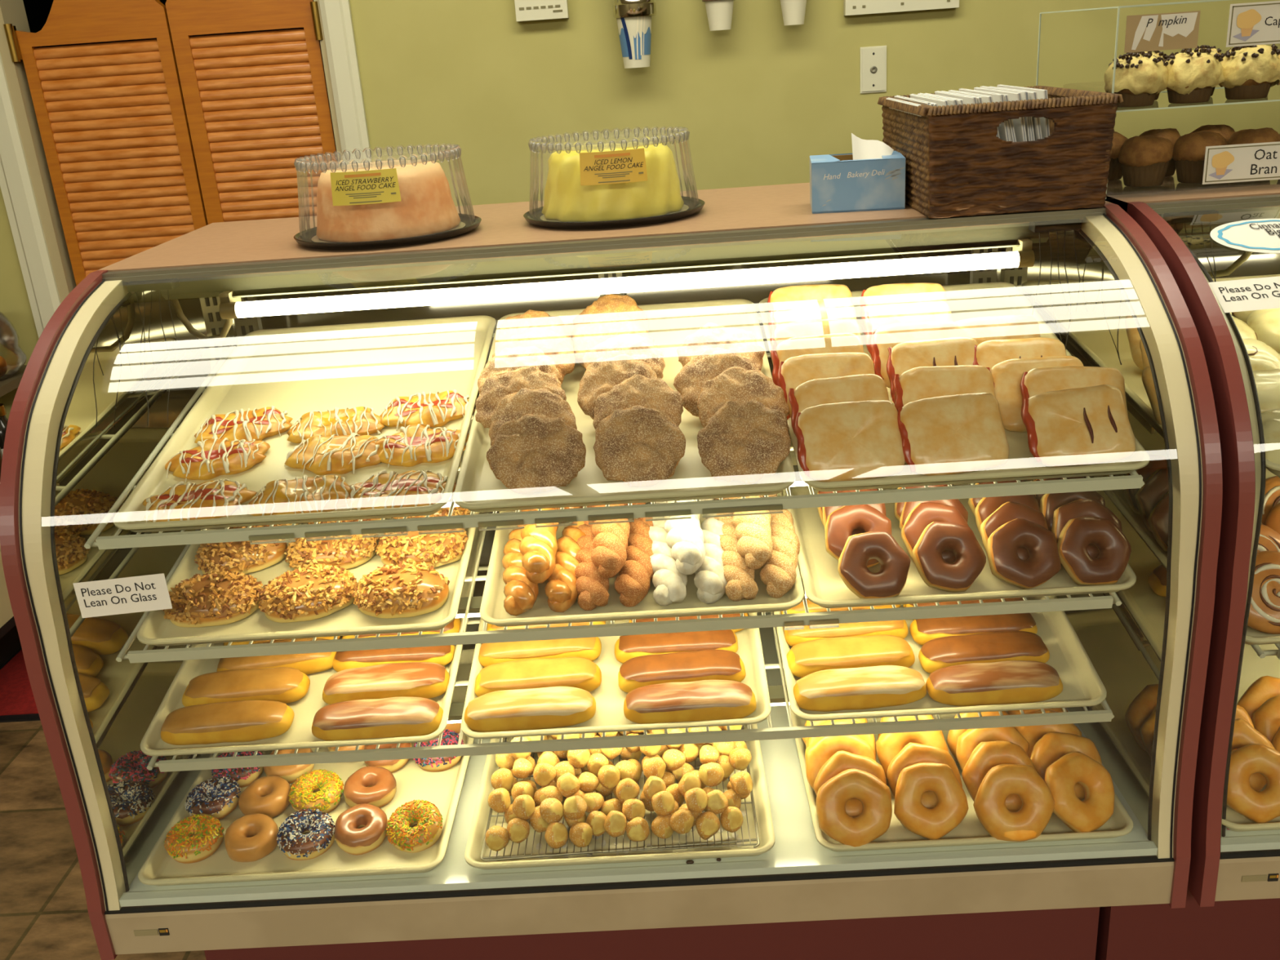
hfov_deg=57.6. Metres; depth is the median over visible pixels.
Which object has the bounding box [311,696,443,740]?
eclair
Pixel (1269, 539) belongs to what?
cinnamon roll
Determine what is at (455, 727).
doughnut
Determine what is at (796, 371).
pastry
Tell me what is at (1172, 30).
sign
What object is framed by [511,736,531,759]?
doughnut hole
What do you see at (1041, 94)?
paper bag
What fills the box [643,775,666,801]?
doughnut hole
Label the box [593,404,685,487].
pastry
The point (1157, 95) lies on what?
paper cup
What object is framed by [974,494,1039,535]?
doughnut
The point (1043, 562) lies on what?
doughnut
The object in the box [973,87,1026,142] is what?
paper bag
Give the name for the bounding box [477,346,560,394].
pastry
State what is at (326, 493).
iced pastry
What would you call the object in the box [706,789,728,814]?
doughnut hole
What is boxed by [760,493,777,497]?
doughnut twist
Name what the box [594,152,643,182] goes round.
print
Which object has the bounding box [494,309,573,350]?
pastry
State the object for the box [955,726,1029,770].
doughnut
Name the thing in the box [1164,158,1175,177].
paper cup
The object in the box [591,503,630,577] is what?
doughnut twist
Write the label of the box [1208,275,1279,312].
sign
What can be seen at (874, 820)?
doughnut
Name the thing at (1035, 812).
doughnut
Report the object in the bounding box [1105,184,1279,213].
countertop
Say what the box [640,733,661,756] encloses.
doughnut hole
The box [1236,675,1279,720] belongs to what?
doughnut
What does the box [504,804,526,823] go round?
doughnut hole
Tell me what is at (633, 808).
doughnut hole
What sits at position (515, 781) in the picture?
doughnut hole
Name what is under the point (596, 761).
doughnut hole
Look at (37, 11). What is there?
wall
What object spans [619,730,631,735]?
doughnut hole
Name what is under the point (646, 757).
doughnut hole
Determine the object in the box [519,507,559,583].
doughnut twist
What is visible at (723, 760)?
doughnut hole
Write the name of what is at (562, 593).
doughnut twist
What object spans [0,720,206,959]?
floor
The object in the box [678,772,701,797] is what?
doughnut hole
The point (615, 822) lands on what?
doughnut hole
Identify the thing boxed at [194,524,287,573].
donut
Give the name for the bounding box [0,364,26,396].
wall shelf
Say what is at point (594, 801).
doughnut hole
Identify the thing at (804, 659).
eclair
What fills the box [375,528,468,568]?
donut
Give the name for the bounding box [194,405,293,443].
iced pastry
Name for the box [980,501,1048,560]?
doughnut
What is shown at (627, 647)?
eclair
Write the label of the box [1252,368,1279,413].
donut
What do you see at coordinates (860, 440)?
pastry
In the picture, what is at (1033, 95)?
paper bag
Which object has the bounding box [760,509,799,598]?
doughnut twist
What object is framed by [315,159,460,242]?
cake
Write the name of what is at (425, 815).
doughnut
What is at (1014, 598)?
eclair
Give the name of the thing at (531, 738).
doughnut hole
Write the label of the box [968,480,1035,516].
doughnut
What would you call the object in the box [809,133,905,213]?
tissue box
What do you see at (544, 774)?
doughnut hole
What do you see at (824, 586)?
serving tray
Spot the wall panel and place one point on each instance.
(851, 7)
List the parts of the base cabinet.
trim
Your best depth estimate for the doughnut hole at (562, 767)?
1.82 m
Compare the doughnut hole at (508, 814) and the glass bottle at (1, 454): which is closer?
the doughnut hole at (508, 814)
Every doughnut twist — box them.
[502,524,538,616]
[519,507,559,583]
[544,520,586,612]
[557,506,582,523]
[574,520,608,610]
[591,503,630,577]
[614,516,653,607]
[624,502,645,505]
[648,516,687,605]
[654,501,666,503]
[664,499,706,575]
[693,513,727,604]
[699,498,714,501]
[714,497,728,500]
[714,512,758,601]
[728,495,773,569]
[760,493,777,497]
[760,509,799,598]
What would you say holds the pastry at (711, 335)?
on the serving tray at (477, 489)
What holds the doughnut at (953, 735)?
on the serving tray at (970, 831)
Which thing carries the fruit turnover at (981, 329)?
in the serving tray at (965, 301)
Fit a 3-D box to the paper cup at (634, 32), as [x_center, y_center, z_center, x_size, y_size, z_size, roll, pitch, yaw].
[-0.012,-1.159,3.042,0.098,0.155,0.098,-3,20,2]
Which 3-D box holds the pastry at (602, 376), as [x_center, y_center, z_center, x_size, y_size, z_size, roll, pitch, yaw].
[-0.029,-0.131,1.736,0.127,0.091,0.111,-10,21,-15]
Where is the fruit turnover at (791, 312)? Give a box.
[768,298,857,345]
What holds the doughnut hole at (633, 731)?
on the doughnut hole at (633, 749)
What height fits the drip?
0.001 m
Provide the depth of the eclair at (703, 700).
1.70 m
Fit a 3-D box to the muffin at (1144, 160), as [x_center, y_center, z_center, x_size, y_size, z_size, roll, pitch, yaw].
[0.818,-0.518,1.888,0.083,0.078,0.084,-3,20,2]
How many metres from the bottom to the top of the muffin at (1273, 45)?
0.080 m
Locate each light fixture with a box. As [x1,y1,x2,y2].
[126,218,1081,426]
[1160,206,1279,281]
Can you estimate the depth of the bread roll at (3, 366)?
3.26 m
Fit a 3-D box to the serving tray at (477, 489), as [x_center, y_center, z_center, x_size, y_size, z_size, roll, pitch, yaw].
[-0.023,-0.136,1.813,0.457,0.135,0.650,-3,20,2]
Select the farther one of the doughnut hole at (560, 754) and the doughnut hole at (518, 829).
the doughnut hole at (560, 754)
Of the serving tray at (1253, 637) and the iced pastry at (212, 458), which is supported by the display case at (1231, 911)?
the serving tray at (1253, 637)
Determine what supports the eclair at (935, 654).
in the serving tray at (1082, 686)
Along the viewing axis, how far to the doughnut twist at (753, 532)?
1.65 m
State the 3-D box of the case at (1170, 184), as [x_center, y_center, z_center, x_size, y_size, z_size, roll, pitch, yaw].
[1.103,-0.660,1.941,0.765,0.282,0.372,-3,20,2]
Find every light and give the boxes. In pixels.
[441,465,808,507]
[447,684,789,723]
[455,579,807,617]
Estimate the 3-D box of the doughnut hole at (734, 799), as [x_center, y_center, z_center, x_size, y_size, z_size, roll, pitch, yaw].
[0.137,0.489,1.774,0.034,0.035,0.030,-1,21,8]
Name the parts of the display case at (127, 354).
panel, glass frame, mirror panel, door pane, glass hinge rail, door pane, mirror panel, glass frame, panel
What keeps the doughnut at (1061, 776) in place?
on the serving tray at (970, 831)
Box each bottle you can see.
[0,403,8,453]
[0,447,2,478]
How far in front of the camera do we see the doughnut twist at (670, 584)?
1.66 m
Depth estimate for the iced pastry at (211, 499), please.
1.59 m
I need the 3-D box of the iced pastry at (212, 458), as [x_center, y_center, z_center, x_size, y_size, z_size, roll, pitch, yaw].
[-0.626,-0.035,1.717,0.151,0.039,0.110,-4,20,-1]
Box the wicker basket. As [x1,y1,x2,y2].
[877,85,1123,217]
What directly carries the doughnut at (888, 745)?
on the serving tray at (970, 831)
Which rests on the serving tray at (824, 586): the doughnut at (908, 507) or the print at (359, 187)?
the doughnut at (908, 507)
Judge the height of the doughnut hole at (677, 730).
0.037 m
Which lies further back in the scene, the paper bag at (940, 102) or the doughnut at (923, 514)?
the paper bag at (940, 102)
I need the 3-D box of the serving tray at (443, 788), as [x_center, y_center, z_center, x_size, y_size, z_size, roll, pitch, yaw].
[-0.513,0.471,2.008,0.457,0.025,0.660,-3,20,2]
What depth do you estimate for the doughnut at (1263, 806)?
1.68 m
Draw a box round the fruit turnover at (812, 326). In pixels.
[770,316,861,346]
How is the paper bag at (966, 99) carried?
on the wicker basket
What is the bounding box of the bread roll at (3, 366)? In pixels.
[0,355,7,377]
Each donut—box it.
[163,569,263,627]
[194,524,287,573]
[224,523,300,528]
[258,563,357,622]
[284,520,379,569]
[306,518,385,524]
[351,561,449,618]
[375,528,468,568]
[391,482,471,519]
[1231,275,1279,322]
[1231,315,1257,339]
[1242,337,1279,370]
[1246,307,1279,353]
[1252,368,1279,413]
[1261,408,1279,464]
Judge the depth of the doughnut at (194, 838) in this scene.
1.77 m
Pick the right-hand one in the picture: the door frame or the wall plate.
the wall plate
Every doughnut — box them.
[164,813,224,863]
[184,776,240,820]
[210,751,263,787]
[224,813,278,862]
[238,775,290,817]
[262,747,314,783]
[276,808,334,860]
[288,768,343,813]
[327,745,364,751]
[334,803,387,855]
[343,765,396,808]
[364,742,412,773]
[386,799,443,853]
[413,728,464,772]
[445,722,461,733]
[802,718,867,744]
[804,734,875,789]
[805,719,876,759]
[813,751,886,817]
[815,768,892,846]
[817,488,877,524]
[822,488,886,535]
[824,504,891,568]
[837,530,910,598]
[875,717,948,778]
[878,715,944,738]
[886,742,962,808]
[893,484,958,521]
[893,762,968,839]
[899,498,968,529]
[901,502,968,563]
[911,521,986,592]
[946,711,1008,762]
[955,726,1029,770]
[961,741,1035,811]
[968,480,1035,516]
[973,764,1054,841]
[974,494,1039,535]
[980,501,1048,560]
[986,518,1061,589]
[1007,707,1068,715]
[1013,709,1081,758]
[1030,731,1102,800]
[1032,476,1086,506]
[1039,490,1105,531]
[1044,751,1114,832]
[1051,498,1122,558]
[1057,516,1131,585]
[1226,743,1279,822]
[1231,704,1254,751]
[1231,718,1275,791]
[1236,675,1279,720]
[1252,694,1279,742]
[1271,726,1279,751]
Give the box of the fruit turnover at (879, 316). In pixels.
[862,299,952,361]
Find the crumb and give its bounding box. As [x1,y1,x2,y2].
[686,859,693,863]
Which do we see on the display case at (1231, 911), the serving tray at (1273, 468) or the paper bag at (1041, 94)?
the serving tray at (1273, 468)
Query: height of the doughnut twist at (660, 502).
0.072 m
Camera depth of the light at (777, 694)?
1.79 m
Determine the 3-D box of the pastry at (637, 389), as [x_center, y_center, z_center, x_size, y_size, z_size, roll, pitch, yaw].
[-0.002,-0.097,1.674,0.128,0.091,0.107,0,21,10]
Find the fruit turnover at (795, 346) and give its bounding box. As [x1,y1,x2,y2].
[770,333,863,386]
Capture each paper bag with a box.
[885,97,921,116]
[893,95,930,105]
[909,93,948,106]
[917,93,958,106]
[924,93,964,105]
[934,90,977,105]
[940,90,982,104]
[947,89,999,137]
[958,88,1009,141]
[968,88,1016,142]
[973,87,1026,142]
[979,85,1031,141]
[990,86,1042,140]
[996,84,1049,138]
[1004,98,1011,141]
[1025,92,1035,141]
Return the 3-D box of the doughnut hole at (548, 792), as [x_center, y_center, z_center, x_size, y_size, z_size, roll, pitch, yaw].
[-0.136,0.484,1.778,0.035,0.031,0.031,15,28,41]
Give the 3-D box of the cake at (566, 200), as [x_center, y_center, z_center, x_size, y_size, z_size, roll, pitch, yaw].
[-0.046,-0.515,1.995,0.246,0.109,0.244,3,22,18]
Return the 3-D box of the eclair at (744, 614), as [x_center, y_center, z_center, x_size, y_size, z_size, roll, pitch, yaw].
[0.079,0.227,1.896,0.195,0.047,0.065,-4,20,0]
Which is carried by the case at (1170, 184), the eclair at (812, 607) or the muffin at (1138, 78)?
the muffin at (1138, 78)
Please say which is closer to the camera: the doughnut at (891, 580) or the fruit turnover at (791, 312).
the doughnut at (891, 580)
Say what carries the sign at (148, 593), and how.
attached to the display case at (127, 354)
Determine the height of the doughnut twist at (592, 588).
0.070 m
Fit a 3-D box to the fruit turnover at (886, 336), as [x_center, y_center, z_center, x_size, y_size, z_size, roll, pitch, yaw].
[0.424,-0.190,1.773,0.143,0.092,0.073,-3,20,2]
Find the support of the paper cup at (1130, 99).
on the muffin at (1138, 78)
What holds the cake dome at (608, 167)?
on the display case at (127, 354)
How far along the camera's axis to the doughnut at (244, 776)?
1.94 m
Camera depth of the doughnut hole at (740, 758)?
1.83 m
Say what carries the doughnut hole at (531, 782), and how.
on the cooling rack
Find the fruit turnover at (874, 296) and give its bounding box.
[859,282,946,335]
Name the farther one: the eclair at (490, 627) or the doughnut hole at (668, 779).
the eclair at (490, 627)
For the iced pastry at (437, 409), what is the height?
0.038 m
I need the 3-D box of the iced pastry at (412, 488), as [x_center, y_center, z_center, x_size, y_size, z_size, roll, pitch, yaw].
[-0.326,0.015,1.596,0.151,0.036,0.112,-10,21,-16]
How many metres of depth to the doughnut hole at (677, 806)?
1.75 m
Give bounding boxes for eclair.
[160,700,294,745]
[182,666,310,706]
[216,638,336,675]
[223,635,341,645]
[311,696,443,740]
[322,662,449,704]
[332,644,455,671]
[342,617,460,639]
[464,686,595,732]
[474,657,601,697]
[478,636,601,666]
[487,621,605,631]
[614,629,737,663]
[617,649,746,693]
[623,680,756,724]
[629,613,747,632]
[781,598,900,613]
[783,608,908,646]
[786,634,915,677]
[793,665,926,711]
[902,597,1023,620]
[909,613,1037,645]
[918,631,1049,673]
[925,660,1062,706]
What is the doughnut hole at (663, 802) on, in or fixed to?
on the doughnut hole at (660, 827)
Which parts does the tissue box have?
panel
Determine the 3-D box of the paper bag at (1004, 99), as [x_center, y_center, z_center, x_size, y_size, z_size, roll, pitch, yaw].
[0.567,-0.546,1.891,0.040,0.164,0.250,-3,20,2]
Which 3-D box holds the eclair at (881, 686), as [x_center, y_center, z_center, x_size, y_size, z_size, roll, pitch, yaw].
[0.325,0.308,1.725,0.197,0.048,0.066,-4,20,1]
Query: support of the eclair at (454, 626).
in the serving tray at (300, 735)
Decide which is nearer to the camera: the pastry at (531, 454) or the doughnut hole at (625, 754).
the pastry at (531, 454)
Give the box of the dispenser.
[613,0,656,18]
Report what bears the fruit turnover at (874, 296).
in the serving tray at (965, 301)
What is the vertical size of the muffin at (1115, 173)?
0.078 m
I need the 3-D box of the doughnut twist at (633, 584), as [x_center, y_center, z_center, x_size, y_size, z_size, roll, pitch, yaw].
[-0.001,0.116,1.719,0.058,0.068,0.206,-1,21,7]
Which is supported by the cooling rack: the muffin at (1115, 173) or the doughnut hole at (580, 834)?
the doughnut hole at (580, 834)
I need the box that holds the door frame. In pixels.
[0,0,372,338]
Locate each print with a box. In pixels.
[344,172,395,203]
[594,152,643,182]
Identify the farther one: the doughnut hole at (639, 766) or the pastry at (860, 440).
the doughnut hole at (639, 766)
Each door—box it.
[3,0,208,285]
[164,0,338,224]
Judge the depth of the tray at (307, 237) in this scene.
1.87 m
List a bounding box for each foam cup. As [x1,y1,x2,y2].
[704,0,733,31]
[780,0,806,25]
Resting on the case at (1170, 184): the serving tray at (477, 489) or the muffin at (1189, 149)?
the muffin at (1189, 149)
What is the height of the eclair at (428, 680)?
0.048 m
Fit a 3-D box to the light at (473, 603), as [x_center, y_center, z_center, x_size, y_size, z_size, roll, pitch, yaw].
[-0.025,0.178,1.725,1.060,0.027,0.031,-3,20,2]
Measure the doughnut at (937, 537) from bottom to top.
0.092 m
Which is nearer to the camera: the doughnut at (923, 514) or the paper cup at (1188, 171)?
the doughnut at (923, 514)
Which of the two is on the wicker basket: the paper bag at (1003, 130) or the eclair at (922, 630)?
the paper bag at (1003, 130)
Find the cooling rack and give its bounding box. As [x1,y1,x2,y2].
[480,724,759,861]
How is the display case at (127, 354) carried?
on the floor
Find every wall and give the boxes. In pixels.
[0,0,1279,418]
[22,0,303,47]
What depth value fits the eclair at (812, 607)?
1.88 m
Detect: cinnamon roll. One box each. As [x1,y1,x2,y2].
[1247,551,1279,634]
[1257,523,1279,551]
[1261,475,1279,524]
[1265,502,1279,533]
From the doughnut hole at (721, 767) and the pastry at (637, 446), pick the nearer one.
the pastry at (637, 446)
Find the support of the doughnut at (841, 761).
on the serving tray at (970, 831)
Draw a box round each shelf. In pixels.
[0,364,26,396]
[95,475,1142,549]
[127,595,1113,662]
[157,709,1112,772]
[1116,84,1279,110]
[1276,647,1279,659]
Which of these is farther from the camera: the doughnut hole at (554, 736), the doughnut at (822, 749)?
the doughnut hole at (554, 736)
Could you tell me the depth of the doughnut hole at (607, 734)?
1.87 m
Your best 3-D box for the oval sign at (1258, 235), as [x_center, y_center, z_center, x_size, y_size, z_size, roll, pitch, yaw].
[0.906,-0.350,1.666,0.176,0.033,0.099,-3,20,2]
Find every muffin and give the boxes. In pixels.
[1104,52,1168,107]
[1107,131,1128,180]
[1118,135,1173,186]
[1123,50,1168,100]
[1138,128,1180,177]
[1163,48,1224,103]
[1172,130,1227,183]
[1174,44,1224,96]
[1191,124,1235,142]
[1218,44,1279,99]
[1224,44,1279,56]
[1227,127,1279,145]
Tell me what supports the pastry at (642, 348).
on the serving tray at (477, 489)
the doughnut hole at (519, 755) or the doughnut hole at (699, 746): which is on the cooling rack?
the doughnut hole at (699, 746)
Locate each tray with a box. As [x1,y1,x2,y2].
[113,315,496,532]
[137,419,479,646]
[137,648,475,885]
[140,511,489,755]
[293,213,481,249]
[453,298,795,512]
[461,612,770,738]
[464,723,774,869]
[480,491,804,626]
[523,195,704,229]
[758,282,1150,492]
[773,490,1106,720]
[774,635,1133,852]
[782,431,1136,608]
[1212,274,1279,475]
[1221,643,1279,831]
[1244,468,1279,644]
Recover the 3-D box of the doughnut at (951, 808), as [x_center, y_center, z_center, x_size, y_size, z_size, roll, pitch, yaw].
[0.426,0.469,1.703,0.106,0.098,0.082,1,21,14]
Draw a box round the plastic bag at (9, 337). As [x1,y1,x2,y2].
[0,311,26,381]
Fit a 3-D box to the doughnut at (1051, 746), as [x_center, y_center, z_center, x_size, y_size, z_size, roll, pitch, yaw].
[0.641,0.434,1.756,0.109,0.092,0.084,-2,21,5]
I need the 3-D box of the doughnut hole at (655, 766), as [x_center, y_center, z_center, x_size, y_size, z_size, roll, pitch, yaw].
[0.022,0.450,1.815,0.031,0.042,0.035,11,25,34]
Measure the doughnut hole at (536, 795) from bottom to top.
0.039 m
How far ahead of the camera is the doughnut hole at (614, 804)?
1.76 m
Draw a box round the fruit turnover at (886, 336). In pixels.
[870,320,959,388]
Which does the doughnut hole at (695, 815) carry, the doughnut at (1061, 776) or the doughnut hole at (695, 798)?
the doughnut hole at (695, 798)
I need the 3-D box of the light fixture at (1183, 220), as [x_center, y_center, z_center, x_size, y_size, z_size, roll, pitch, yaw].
[1.544,-0.354,1.788,1.470,0.206,0.212,-3,20,2]
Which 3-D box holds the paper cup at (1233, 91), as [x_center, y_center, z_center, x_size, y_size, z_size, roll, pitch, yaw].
[0.958,-0.622,1.837,0.074,0.038,0.074,8,24,29]
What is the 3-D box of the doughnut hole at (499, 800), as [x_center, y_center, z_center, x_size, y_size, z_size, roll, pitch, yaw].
[-0.214,0.488,1.777,0.035,0.038,0.034,9,24,31]
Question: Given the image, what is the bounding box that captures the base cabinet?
[0,546,21,667]
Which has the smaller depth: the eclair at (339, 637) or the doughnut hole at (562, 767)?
the doughnut hole at (562, 767)
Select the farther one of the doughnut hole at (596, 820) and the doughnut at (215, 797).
the doughnut at (215, 797)
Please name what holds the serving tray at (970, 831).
on the display case at (127, 354)
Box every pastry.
[475,364,566,428]
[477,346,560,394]
[486,413,586,494]
[488,387,577,445]
[492,326,575,385]
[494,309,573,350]
[571,293,648,342]
[573,313,654,368]
[577,354,657,419]
[582,333,665,378]
[592,373,684,429]
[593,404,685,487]
[673,346,758,417]
[676,322,764,370]
[697,366,790,427]
[697,400,791,484]
[777,351,875,419]
[787,373,889,435]
[794,400,905,481]
[886,337,978,404]
[893,364,995,411]
[897,392,1009,475]
[986,355,1084,432]
[1019,365,1128,423]
[1022,384,1135,466]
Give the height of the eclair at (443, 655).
0.046 m
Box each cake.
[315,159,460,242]
[541,142,684,222]
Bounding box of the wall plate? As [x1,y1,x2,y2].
[860,45,886,93]
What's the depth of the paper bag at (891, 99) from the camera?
1.85 m
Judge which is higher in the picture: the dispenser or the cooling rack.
the dispenser
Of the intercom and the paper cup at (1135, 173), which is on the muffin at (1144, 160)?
the paper cup at (1135, 173)
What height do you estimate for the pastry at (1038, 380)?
0.090 m
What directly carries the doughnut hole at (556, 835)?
on the cooling rack
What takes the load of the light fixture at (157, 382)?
attached to the display case at (127, 354)
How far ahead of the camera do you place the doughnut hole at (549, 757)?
1.84 m
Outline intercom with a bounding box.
[514,0,568,22]
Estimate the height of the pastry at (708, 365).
0.088 m
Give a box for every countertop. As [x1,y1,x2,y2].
[98,182,1111,282]
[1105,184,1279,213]
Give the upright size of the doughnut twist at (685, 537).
0.072 m
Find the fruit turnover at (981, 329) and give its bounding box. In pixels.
[955,315,1040,344]
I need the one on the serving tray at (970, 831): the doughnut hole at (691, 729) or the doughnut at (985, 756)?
the doughnut at (985, 756)
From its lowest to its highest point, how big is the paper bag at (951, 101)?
0.162 m
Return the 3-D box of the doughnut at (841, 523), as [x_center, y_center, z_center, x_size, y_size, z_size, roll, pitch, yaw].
[0.317,0.081,1.692,0.099,0.092,0.075,-7,21,-7]
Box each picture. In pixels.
[1208,151,1234,179]
[1232,8,1261,41]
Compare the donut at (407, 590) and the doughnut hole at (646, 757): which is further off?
the doughnut hole at (646, 757)
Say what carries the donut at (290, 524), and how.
in the serving tray at (156, 630)
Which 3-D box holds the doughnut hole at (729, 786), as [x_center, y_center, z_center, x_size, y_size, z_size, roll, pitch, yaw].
[0.154,0.476,1.803,0.034,0.036,0.036,-13,22,-22]
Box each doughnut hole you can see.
[484,825,509,851]
[487,787,511,813]
[490,768,514,791]
[495,753,515,769]
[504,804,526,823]
[506,817,529,843]
[508,777,517,795]
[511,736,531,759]
[511,781,533,799]
[511,794,534,820]
[512,758,533,778]
[513,755,535,776]
[520,779,537,795]
[526,735,540,740]
[529,805,548,832]
[533,735,547,753]
[533,762,555,786]
[533,787,542,807]
[537,751,559,766]
[539,786,563,802]
[539,797,564,824]
[541,779,557,787]
[544,822,568,848]
[550,734,556,739]
[551,738,568,758]
[553,760,574,782]
[556,733,579,739]
[556,772,580,797]
[563,795,586,819]
[563,813,586,827]
[565,789,585,799]
[567,749,590,768]
[568,822,592,847]
[574,768,582,776]
[578,733,597,737]
[578,772,599,792]
[581,764,589,773]
[581,792,604,813]
[586,752,608,777]
[586,810,606,835]
[589,735,604,755]
[595,777,616,796]
[597,764,620,789]
[598,731,617,737]
[600,747,622,759]
[600,798,622,816]
[604,810,626,837]
[613,786,622,804]
[615,731,632,736]
[615,760,637,780]
[616,777,639,803]
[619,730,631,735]
[620,746,641,760]
[622,798,645,821]
[626,733,639,752]
[626,816,648,841]
[627,759,642,782]
[630,730,644,733]
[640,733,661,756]
[640,790,654,811]
[641,754,661,770]
[643,756,666,778]
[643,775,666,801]
[647,728,664,733]
[651,791,675,815]
[651,814,673,838]
[656,800,679,816]
[657,745,668,757]
[661,755,672,773]
[662,749,685,770]
[662,771,675,788]
[663,728,683,749]
[666,783,684,806]
[669,808,693,834]
[671,762,693,781]
[677,743,698,763]
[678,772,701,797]
[678,803,702,826]
[684,787,707,812]
[688,726,706,745]
[688,769,706,788]
[695,811,719,839]
[697,743,706,757]
[697,762,721,786]
[699,744,719,764]
[702,786,714,811]
[705,726,721,745]
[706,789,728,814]
[708,762,724,786]
[711,741,734,756]
[715,755,734,781]
[720,806,742,832]
[721,724,742,730]
[723,788,741,808]
[726,781,749,799]
[728,747,751,770]
[729,771,753,795]
[733,741,747,749]
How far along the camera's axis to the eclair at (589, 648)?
1.83 m
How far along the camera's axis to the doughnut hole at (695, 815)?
1.74 m
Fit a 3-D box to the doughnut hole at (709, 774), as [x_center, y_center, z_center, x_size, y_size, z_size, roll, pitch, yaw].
[0.108,0.451,1.789,0.030,0.034,0.034,-22,27,-40]
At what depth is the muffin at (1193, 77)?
1.80 m
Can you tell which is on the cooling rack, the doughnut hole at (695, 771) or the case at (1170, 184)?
the doughnut hole at (695, 771)
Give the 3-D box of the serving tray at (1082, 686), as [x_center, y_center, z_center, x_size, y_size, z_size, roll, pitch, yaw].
[0.447,0.174,1.958,0.457,0.132,0.651,-3,20,2]
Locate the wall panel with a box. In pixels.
[843,0,959,15]
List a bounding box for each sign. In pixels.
[73,573,172,617]
[1124,10,1200,53]
[1202,141,1279,184]
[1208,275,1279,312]
[1209,218,1279,253]
[1226,0,1279,47]
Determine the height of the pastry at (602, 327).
0.089 m
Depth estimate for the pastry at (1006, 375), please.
1.64 m
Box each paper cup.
[616,15,651,68]
[1107,157,1122,180]
[1113,92,1156,107]
[1120,160,1169,186]
[1154,91,1159,100]
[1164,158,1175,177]
[1167,87,1213,103]
[1174,159,1204,183]
[1224,82,1271,99]
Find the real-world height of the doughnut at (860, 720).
0.094 m
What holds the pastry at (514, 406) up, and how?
on the serving tray at (477, 489)
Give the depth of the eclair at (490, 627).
1.89 m
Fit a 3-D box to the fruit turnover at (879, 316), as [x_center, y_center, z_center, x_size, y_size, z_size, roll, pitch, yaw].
[0.426,-0.230,1.841,0.143,0.093,0.073,-5,20,-3]
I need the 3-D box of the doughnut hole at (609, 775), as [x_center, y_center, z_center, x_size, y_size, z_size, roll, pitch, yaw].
[-0.047,0.460,1.808,0.033,0.036,0.034,10,25,33]
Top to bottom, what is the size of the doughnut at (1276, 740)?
0.098 m
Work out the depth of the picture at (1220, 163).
1.80 m
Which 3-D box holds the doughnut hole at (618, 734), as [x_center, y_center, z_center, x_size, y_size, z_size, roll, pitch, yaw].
[-0.025,0.434,1.951,0.033,0.036,0.034,12,26,36]
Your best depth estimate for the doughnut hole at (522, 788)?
1.79 m
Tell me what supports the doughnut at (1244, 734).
on the serving tray at (1253, 667)
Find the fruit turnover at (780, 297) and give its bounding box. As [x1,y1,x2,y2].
[767,284,853,333]
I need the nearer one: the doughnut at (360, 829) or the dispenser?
the doughnut at (360, 829)
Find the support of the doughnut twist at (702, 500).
in the serving tray at (492, 611)
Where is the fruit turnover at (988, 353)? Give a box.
[973,337,1066,368]
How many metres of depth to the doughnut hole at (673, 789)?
1.78 m
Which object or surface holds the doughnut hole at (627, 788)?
on the doughnut hole at (614, 804)
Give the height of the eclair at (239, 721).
0.047 m
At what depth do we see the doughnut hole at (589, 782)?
1.79 m
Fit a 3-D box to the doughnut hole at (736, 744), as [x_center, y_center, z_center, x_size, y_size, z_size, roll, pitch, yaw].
[0.160,0.440,1.898,0.032,0.042,0.036,2,21,16]
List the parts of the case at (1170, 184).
floor pane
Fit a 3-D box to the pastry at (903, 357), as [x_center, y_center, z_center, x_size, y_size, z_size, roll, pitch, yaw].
[0.436,-0.157,1.716,0.144,0.092,0.072,-2,21,4]
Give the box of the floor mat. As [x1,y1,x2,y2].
[0,647,40,722]
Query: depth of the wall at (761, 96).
3.13 m
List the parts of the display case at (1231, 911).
glass hinge rail, door pane, glass frame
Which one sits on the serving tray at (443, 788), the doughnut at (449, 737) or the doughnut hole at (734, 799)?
the doughnut at (449, 737)
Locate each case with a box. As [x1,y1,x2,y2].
[0,182,1222,959]
[1035,0,1279,199]
[1095,184,1279,959]
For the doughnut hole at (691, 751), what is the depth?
1.86 m
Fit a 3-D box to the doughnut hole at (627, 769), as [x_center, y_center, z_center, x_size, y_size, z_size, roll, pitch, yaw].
[-0.022,0.458,1.833,0.035,0.032,0.031,4,22,20]
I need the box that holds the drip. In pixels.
[493,757,746,862]
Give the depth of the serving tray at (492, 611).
1.66 m
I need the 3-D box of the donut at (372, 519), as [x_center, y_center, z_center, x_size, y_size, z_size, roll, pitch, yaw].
[-0.480,0.043,1.919,0.150,0.057,0.108,-8,21,-9]
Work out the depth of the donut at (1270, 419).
1.55 m
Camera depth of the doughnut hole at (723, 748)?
1.86 m
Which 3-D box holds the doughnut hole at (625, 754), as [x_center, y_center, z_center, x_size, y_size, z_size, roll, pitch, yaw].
[-0.017,0.446,1.917,0.035,0.039,0.032,-20,26,-36]
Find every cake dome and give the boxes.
[293,142,481,249]
[523,126,704,229]
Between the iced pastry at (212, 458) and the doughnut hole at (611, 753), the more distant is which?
the doughnut hole at (611, 753)

